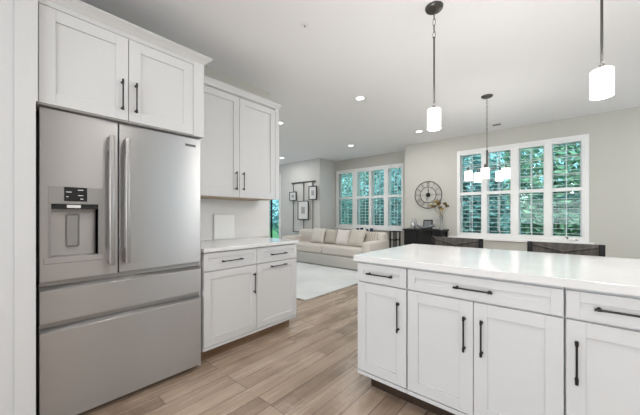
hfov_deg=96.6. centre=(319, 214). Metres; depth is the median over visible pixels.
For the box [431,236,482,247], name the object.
counter stool
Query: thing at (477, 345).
base cabinet
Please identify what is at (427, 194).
wall clock
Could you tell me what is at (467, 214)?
tree
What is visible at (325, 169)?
wall
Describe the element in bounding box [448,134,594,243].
window
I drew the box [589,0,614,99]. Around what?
pendant light
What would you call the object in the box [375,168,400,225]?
tree
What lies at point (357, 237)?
throw pillow
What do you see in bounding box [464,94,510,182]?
chandelier
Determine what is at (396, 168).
tree
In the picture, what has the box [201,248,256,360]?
base cabinet
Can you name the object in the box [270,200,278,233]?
tree
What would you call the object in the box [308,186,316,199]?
framed picture
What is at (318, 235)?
throw pillow
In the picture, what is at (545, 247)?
counter stool
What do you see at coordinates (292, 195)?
framed picture
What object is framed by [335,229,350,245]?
throw pillow
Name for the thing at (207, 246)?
countertop
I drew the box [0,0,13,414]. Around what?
wall
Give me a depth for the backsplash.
3.27 m
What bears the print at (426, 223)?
attached to the picture at (426, 223)
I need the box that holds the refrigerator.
[36,107,200,414]
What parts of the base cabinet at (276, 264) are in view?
rail, drawer, door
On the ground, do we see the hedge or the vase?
the hedge
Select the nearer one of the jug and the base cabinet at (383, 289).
the base cabinet at (383, 289)
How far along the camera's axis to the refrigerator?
1.76 m
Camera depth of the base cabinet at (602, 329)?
1.18 m
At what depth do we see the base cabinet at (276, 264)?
2.82 m
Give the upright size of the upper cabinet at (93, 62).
0.603 m
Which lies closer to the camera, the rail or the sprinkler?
the sprinkler
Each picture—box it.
[289,192,296,200]
[298,201,308,219]
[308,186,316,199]
[423,220,432,228]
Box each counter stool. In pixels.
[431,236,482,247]
[527,241,605,256]
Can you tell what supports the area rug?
on the floor
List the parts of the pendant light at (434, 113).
lamp shade, rod, chain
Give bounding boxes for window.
[335,163,403,230]
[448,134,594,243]
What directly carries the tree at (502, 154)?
on the ground
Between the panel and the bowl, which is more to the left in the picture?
the panel
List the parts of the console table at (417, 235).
door, door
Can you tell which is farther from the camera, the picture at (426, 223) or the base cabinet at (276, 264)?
the picture at (426, 223)
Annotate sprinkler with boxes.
[301,22,308,26]
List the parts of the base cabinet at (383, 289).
handle, drawer, door, rail, handle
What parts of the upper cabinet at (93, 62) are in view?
door, handle, crown moulding, handle, door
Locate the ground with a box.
[270,222,278,237]
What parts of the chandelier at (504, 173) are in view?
lamp shade, lamp shade, lamp shade, rod, chain, lamp shade, lamp shade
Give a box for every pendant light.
[425,1,442,130]
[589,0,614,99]
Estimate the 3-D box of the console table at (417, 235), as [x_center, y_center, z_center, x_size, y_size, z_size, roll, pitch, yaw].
[2.168,0.745,5.863,0.805,0.895,0.435,0,0,41]
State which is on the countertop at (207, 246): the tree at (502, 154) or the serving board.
the serving board
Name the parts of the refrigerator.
control panel, door, handle, drawer, drawer, handle, door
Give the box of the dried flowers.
[429,199,448,215]
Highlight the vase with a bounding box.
[439,216,442,229]
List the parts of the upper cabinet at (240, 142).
door, crown moulding, door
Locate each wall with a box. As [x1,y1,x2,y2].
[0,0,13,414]
[201,66,269,237]
[279,159,315,238]
[316,158,334,229]
[335,151,404,247]
[405,107,639,258]
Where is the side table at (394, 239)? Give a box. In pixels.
[389,231,400,247]
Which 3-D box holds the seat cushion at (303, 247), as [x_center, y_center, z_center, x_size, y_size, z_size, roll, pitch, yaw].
[-0.177,0.816,7.239,1.125,0.197,0.700,0,0,41]
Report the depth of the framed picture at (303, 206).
8.14 m
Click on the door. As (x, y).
(280, 174)
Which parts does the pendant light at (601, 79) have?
rod, lamp shade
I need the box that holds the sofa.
[282,229,388,269]
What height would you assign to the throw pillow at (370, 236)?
0.346 m
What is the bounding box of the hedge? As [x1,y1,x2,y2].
[342,185,579,235]
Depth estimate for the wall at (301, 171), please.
8.44 m
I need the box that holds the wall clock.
[415,181,441,208]
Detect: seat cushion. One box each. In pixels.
[295,241,331,253]
[322,244,361,256]
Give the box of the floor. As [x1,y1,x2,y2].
[77,283,435,414]
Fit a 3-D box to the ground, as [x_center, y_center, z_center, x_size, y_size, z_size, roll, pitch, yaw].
[11.512,1.517,21.033,70.000,0.150,33.100,0,0,41]
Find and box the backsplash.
[201,199,268,240]
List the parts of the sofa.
armrest, backrest, armrest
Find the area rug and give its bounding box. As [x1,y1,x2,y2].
[297,261,358,300]
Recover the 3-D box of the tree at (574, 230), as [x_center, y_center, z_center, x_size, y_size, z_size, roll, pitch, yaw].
[6.196,-1.136,7.588,2.312,5.163,2.319,0,0,41]
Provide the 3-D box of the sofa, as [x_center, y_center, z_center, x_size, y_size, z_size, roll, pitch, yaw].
[0.278,0.787,6.913,2.680,0.780,0.880,0,0,41]
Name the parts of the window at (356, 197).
sill, tilt rod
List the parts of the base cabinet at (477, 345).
rail, door, handle, handle, handle, drawer, door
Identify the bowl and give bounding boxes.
[416,224,434,228]
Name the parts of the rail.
rod, rail, rod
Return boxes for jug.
[410,218,416,228]
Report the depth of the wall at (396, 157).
7.46 m
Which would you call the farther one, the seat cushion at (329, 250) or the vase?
the seat cushion at (329, 250)
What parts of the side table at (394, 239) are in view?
leg, leg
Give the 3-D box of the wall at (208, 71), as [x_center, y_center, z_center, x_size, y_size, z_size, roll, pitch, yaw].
[-1.387,-0.179,2.834,0.120,2.743,2.155,0,0,41]
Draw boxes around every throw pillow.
[311,228,326,242]
[324,229,337,243]
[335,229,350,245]
[348,229,366,246]
[365,231,377,241]
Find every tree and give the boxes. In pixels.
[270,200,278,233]
[342,168,400,196]
[342,170,381,224]
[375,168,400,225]
[463,154,506,232]
[475,144,579,193]
[503,142,579,235]
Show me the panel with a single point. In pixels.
(25, 11)
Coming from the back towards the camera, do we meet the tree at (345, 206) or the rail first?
the tree at (345, 206)
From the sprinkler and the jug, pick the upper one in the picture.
the sprinkler
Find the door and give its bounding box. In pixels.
[271,174,280,238]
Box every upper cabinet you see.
[36,0,212,138]
[199,75,281,200]
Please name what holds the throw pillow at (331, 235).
on the sofa
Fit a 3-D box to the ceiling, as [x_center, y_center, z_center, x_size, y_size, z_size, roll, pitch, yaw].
[-1.134,-1.611,2.362,12.000,0.120,11.700,0,0,41]
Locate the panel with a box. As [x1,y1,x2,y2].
[14,0,37,414]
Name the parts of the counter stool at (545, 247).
leg, leg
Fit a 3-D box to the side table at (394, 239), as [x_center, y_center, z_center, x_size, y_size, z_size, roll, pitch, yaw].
[1.737,0.787,6.600,0.180,0.810,0.230,0,0,41]
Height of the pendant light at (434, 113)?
0.911 m
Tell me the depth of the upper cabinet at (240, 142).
2.81 m
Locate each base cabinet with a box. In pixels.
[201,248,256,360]
[251,243,296,340]
[357,261,412,403]
[407,268,564,414]
[565,287,639,414]
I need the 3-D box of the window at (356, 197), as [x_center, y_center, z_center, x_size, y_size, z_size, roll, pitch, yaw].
[1.291,-0.426,7.660,2.120,1.668,0.205,0,0,41]
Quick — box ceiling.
[80,0,639,164]
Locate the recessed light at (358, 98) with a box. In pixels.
[354,96,365,100]
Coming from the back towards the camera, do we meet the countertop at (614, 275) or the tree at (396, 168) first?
the tree at (396, 168)
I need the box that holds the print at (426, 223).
[424,221,431,226]
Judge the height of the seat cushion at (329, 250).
0.197 m
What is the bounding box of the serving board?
[213,214,234,239]
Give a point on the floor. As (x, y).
(308, 366)
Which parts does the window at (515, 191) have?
tilt rod, sill, tilt rod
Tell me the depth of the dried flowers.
5.64 m
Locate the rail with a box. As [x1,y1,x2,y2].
[291,180,315,231]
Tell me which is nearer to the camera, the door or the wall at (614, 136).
the wall at (614, 136)
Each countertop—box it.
[201,237,298,252]
[353,244,639,296]
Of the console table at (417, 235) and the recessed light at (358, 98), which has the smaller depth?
the recessed light at (358, 98)
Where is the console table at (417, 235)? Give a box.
[402,228,448,244]
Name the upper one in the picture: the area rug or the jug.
the jug
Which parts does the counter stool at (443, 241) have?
leg, leg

